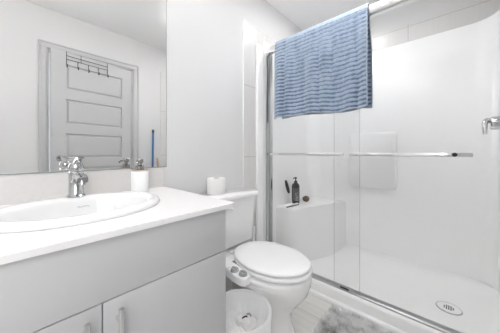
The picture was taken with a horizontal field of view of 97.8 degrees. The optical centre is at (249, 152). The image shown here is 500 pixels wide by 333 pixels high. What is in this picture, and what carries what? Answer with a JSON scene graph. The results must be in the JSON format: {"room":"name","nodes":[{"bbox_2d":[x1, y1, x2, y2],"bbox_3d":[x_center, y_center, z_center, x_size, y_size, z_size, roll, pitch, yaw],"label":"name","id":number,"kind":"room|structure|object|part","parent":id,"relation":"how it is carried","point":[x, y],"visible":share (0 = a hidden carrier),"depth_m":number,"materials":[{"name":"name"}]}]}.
{"room":"bathroom","nodes":[
{"label":"bathroom","id":0,"kind":"room"},
{"bbox_2d":[0,0,301,193],"bbox_3d":[-0.429,-0.163,1.406,0.100,2.395,3.480,0,0,43],"label":"wall","id":1,"kind":"structure","parent":0,"point":[205,37],"depth_m":1.49,"materials":[{"name":"white paint"}]},
{"bbox_2d":[0,0,166,174],"bbox_3d":[-0.782,-0.471,0.946,0.005,1.107,0.875,0,0,43],"label":"wall mirror","id":2,"kind":"object","parent":1,"relation":"attached to","point":[87,79],"visible":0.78,"depth_m":0.97,"materials":[{"name":"silver mirror"}]},
{"bbox_2d":[244,21,258,240],"bbox_3d":[0.011,-0.007,1.800,0.009,2.085,0.184,0,0,43],"label":"trim","id":3,"kind":"structure","parent":1,"relation":"attached to","point":[251,34],"depth_m":1.79,"materials":[{"name":"tile"}]},
{"bbox_2d":[243,20,275,187],"bbox_3d":[0.337,-0.010,2.150,0.012,2.090,1.148,0,0,43],"label":"trim","id":4,"kind":"structure","parent":1,"relation":"attached to","point":[243,20],"depth_m":1.73,"materials":[{"name":"white plastic"}]},
{"bbox_2d":[259,31,276,45],"bbox_3d":[0.400,-0.958,2.220,0.009,0.185,0.960,0,0,43],"label":"trim","id":5,"kind":"structure","parent":1,"relation":"attached to","point":[262,37],"depth_m":1.93,"materials":[{"name":"tile"}]},
{"bbox_2d":[292,293,333,332],"bbox_3d":[0.188,1.065,0.835,1.780,0.060,3.480,0,0,43],"label":"floor","id":6,"kind":"structure","parent":0,"point":[307,313],"depth_m":1.41,"materials":[{"name":"beige wood"}]},
{"bbox_2d":[0,209,225,332],"bbox_3d":[-0.567,0.622,0.728,0.609,0.826,0.808,0,0,43],"label":"vanity cabinet","id":7,"kind":"object","parent":6,"relation":"on","point":[170,277],"visible":0.87,"depth_m":0.59,"materials":[{"name":"paint"}]},
{"bbox_3d":[-0.513,0.656,0.402,0.019,0.558,0.402,0,0,43],"label":"door","id":8,"kind":"part","parent":7,"relation":"part of","materials":[{"name":"paint"}]},
{"bbox_3d":[-0.380,0.469,0.506,0.034,0.152,0.012,0,0,43],"label":"handle","id":9,"kind":"part","parent":7,"relation":"part of","materials":[{"name":"white metal"}]},
{"bbox_2d":[0,168,234,264],"bbox_3d":[-0.569,0.147,0.738,0.602,0.124,0.858,0,0,43],"label":"countertop","id":10,"kind":"structure","parent":7,"relation":"on","point":[174,205],"depth_m":0.78,"materials":[{"name":"stone"}]},
{"bbox_2d":[66,157,87,197],"bbox_3d":[-0.652,0.092,0.829,0.151,0.158,0.062,0,0,43],"label":"tap","id":11,"kind":"object","parent":10,"relation":"on","point":[77,178],"visible":1,"depth_m":0.84,"materials":[{"name":"silver metal"}]},
{"bbox_3d":[-0.661,0.042,0.838,0.114,0.056,0.049,0,0,43],"label":"lever","id":12,"kind":"part","parent":11,"relation":"part of","materials":[{"name":"silver metal"}]},
{"bbox_3d":[-0.639,0.099,0.817,0.114,0.050,0.038,0,0,43],"label":"spout","id":13,"kind":"part","parent":11,"relation":"part of","materials":[{"name":"silver metal"}]},
{"bbox_2d":[0,192,159,233],"bbox_3d":[-0.570,0.246,0.746,0.410,0.153,0.500,0,0,43],"label":"basin","id":14,"kind":"object","parent":10,"relation":"in","point":[60,212],"visible":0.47,"depth_m":0.74,"materials":[{"name":"white ceramic"}]},
{"bbox_2d":[131,159,147,191],"bbox_3d":[-0.538,0.110,1.064,0.077,0.164,0.077,0,0,43],"label":"soap dispenser","id":15,"kind":"object","parent":10,"relation":"on","point":[139,175],"visible":0.91,"depth_m":1.03,"materials":[{"name":"white plastic"}]},
{"bbox_2d":[131,171,147,191],"bbox_3d":[-0.538,0.140,1.064,0.077,0.105,0.077,0,0,43],"label":"bottle","id":16,"kind":"object","parent":15,"relation":"attached to","point":[139,179],"depth_m":1.03,"materials":[{"name":"white plastic"}]},
{"bbox_3d":[-0.333,0.469,0.558,0.034,0.152,0.012,0,0,43],"label":"handle","id":17,"kind":"part","parent":7,"relation":"part of","materials":[{"name":"white metal"}]},
{"bbox_3d":[-0.237,0.656,0.700,0.019,0.558,0.402,0,0,43],"label":"door","id":18,"kind":"part","parent":7,"relation":"part of","materials":[{"name":"paint"}]},
{"bbox_2d":[226,289,271,332],"bbox_3d":[-0.043,0.871,0.997,0.284,0.328,0.285,0,0,43],"label":"waste bin","id":19,"kind":"object","parent":6,"relation":"on","point":[243,301],"visible":0.61,"depth_m":1.09,"materials":[{"name":"white plastic"}]},
{"bbox_2d":[230,325,244,331],"bbox_3d":[-0.057,0.818,0.951,0.114,0.084,0.114,0,0,43],"label":"crumpled tissue","id":20,"kind":"object","parent":19,"relation":"in","point":[235,328],"visible":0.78,"depth_m":0.97,"materials":[{"name":"white paper"}]},
{"bbox_2d":[235,313,256,331],"bbox_3d":[-0.026,0.816,1.047,0.101,0.070,0.098,0,0,31],"label":"crumpled tissue","id":21,"kind":"object","parent":19,"relation":"in","point":[248,323],"visible":0.83,"depth_m":1.03,"materials":[{"name":"white paper"}]},
{"bbox_2d":[252,225,254,240],"bbox_3d":[0.025,0.796,1.675,0.100,0.478,0.100,0,0,43],"label":"toilet brush","id":22,"kind":"object","parent":6,"relation":"on","point":[253,233],"visible":0.12,"depth_m":1.66,"materials":[{"name":"white plastic"}]},
{"bbox_2d":[200,188,311,332],"bbox_3d":[0.023,0.650,1.294,0.695,0.770,0.440,0,0,43],"label":"toilet","id":23,"kind":"object","parent":6,"relation":"on","point":[281,273],"visible":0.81,"depth_m":1.15,"materials":[{"name":"white ceramic"}]},
{"bbox_2d":[207,177,224,194],"bbox_3d":[-0.223,0.214,1.437,0.120,0.100,0.120,0,0,43],"label":"toilet roll","id":24,"kind":"object","parent":23,"relation":"on","point":[215,185],"visible":1,"depth_m":1.39,"materials":[{"name":"white paper"}]},
{"bbox_3d":[-0.139,0.280,1.472,0.215,0.030,0.400,0,0,43],"label":"tank lid","id":25,"kind":"part","parent":23,"relation":"part of","materials":[{"name":"white ceramic"}]},
{"bbox_3d":[-0.080,0.601,1.129,0.044,0.021,0.044,0,0,43],"label":"knob","id":26,"kind":"part","parent":23,"relation":"part of","materials":[{"name":"grey"}]},
{"bbox_3d":[-0.145,0.453,1.477,0.185,0.314,0.370,0,0,43],"label":"tank","id":27,"kind":"part","parent":23,"relation":"part of","materials":[{"name":"white ceramic"}]},
{"bbox_3d":[-0.035,0.601,1.092,0.044,0.021,0.044,0,0,43],"label":"knob","id":28,"kind":"part","parent":23,"relation":"part of","materials":[{"name":"grey"}]},
{"bbox_3d":[0.091,0.833,1.259,0.542,0.404,0.368,0,0,43],"label":"bowl","id":29,"kind":"part","parent":23,"relation":"part of","materials":[{"name":"white ceramic"}]},
{"bbox_3d":[0.117,0.585,1.234,0.460,0.024,0.350,0,0,43],"label":"lid","id":30,"kind":"part","parent":23,"relation":"part of","materials":[{"name":"white plastic"}]},
{"bbox_3d":[0.123,0.611,1.229,0.460,0.020,0.356,0,0,43],"label":"seat","id":31,"kind":"part","parent":23,"relation":"part of","materials":[{"name":"white plastic"}]},
{"bbox_2d":[312,304,390,332],"bbox_3d":[0.736,1.017,1.077,0.809,0.034,0.344,0,0,43],"label":"bath mat","id":32,"kind":"object","parent":6,"relation":"on","point":[336,320],"visible":1,"depth_m":1.29,"materials":[{"name":"grey fabric"}]},
{"bbox_2d":[309,244,499,332],"bbox_3d":[0.986,0.985,1.700,1.545,0.099,0.886,0,0,43],"label":"shower tray","id":33,"kind":"object","parent":6,"relation":"on","point":[463,304],"visible":0.78,"depth_m":1.52,"materials":[{"name":"white plastic"}]},
{"bbox_2d":[256,9,499,292],"bbox_3d":[0.944,0.005,1.655,1.556,1.940,0.968,0,0,43],"label":"shower surround","id":34,"kind":"object","parent":33,"relation":"on","point":[434,93],"visible":0.82,"depth_m":1.87,"materials":[{"name":"white plastic"}]},
{"bbox_2d":[285,180,298,207],"bbox_3d":[0.373,0.367,2.010,0.171,0.238,0.063,0,0,-40],"label":"squeegee","id":35,"kind":"object","parent":34,"relation":"on","point":[286,182],"visible":1,"depth_m":1.99,"materials":[{"name":"white plastic"}]},
{"bbox_2d":[292,177,299,203],"bbox_3d":[0.446,0.361,2.125,0.075,0.252,0.074,0,0,43],"label":"pump bottle","id":36,"kind":"object","parent":34,"relation":"on","point":[295,186],"visible":0.96,"depth_m":2.10,"materials":[{"name":"black plastic"}]},
{"bbox_2d":[303,196,308,201],"bbox_3d":[0.560,0.459,2.186,0.068,0.060,0.066,0,0,43],"label":"sponge","id":37,"kind":"object","parent":34,"relation":"on","point":[305,198],"visible":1,"depth_m":2.16,"materials":[{"name":"brown"}]},
{"bbox_3d":[0.613,0.731,2.123,0.386,0.488,0.687,0,0,43],"label":"corner seat","id":38,"kind":"part","parent":34,"relation":"part of","materials":[{"name":"white plastic"}]},
{"bbox_2d":[266,0,472,332],"bbox_3d":[0.688,0.003,1.445,1.418,1.865,0.098,0,0,42],"label":"shower door","id":39,"kind":"structure","parent":34,"relation":"attached to","point":[382,6],"depth_m":1.52,"materials":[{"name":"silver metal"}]},
{"bbox_2d":[274,3,372,118],"bbox_3d":[0.503,-0.610,1.621,0.719,0.676,0.188,0,0,43],"label":"bath towel","id":40,"kind":"object","parent":39,"relation":"hanging from","point":[325,67],"visible":1,"depth_m":1.50,"materials":[{"name":"blue fabric"}]},
{"bbox_3d":[0.690,-0.897,1.447,1.417,0.066,0.058,0,0,43],"label":"header rail","id":41,"kind":"part","parent":39,"relation":"part of","materials":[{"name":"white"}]},
{"bbox_2d":[349,131,396,189],"bbox_3d":[1.150,0.070,2.068,0.405,0.530,0.037,0,0,43],"label":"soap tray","id":42,"kind":"object","parent":34,"relation":"on","point":[365,172],"depth_m":2.04,"materials":[{"name":"white plastic"}]},
{"bbox_2d":[482,116,499,134],"bbox_3d":[1.466,-0.180,1.314,0.100,0.170,0.170,0,0,43],"label":"shower valve","id":43,"kind":"object","parent":34,"relation":"attached to","point":[494,121],"visible":1,"depth_m":1.30,"materials":[{"name":"silver metal"}]},
{"bbox_3d":[1.444,-0.162,1.311,0.094,0.102,0.046,0,0,9],"label":"lever","id":44,"kind":"part","parent":43,"relation":"part of","materials":[{"name":"silver metal"}]},
{"bbox_2d":[265,0,379,30],"bbox_3d":[0.188,-1.390,0.835,1.780,0.060,3.480,0,0,43],"label":"ceiling","id":45,"kind":"structure","parent":0,"point":[305,14],"depth_m":2.05,"materials":[{"name":"white paint"}]},
{"bbox_2d":[370,0,476,34],"bbox_3d":[1.336,-0.163,2.075,1.580,2.395,0.100,0,0,43],"label":"wall","id":46,"kind":"structure","parent":0,"point":[418,9],"depth_m":1.93,"materials":[{"name":"white paint"}]},
{"bbox_2d":[371,0,499,51],"bbox_3d":[1.298,-1.008,2.034,1.556,0.285,0.012,0,0,43],"label":"trim","id":47,"kind":"structure","parent":46,"relation":"attached to","point":[476,11],"depth_m":1.80,"materials":[{"name":"tile"}]}
]}

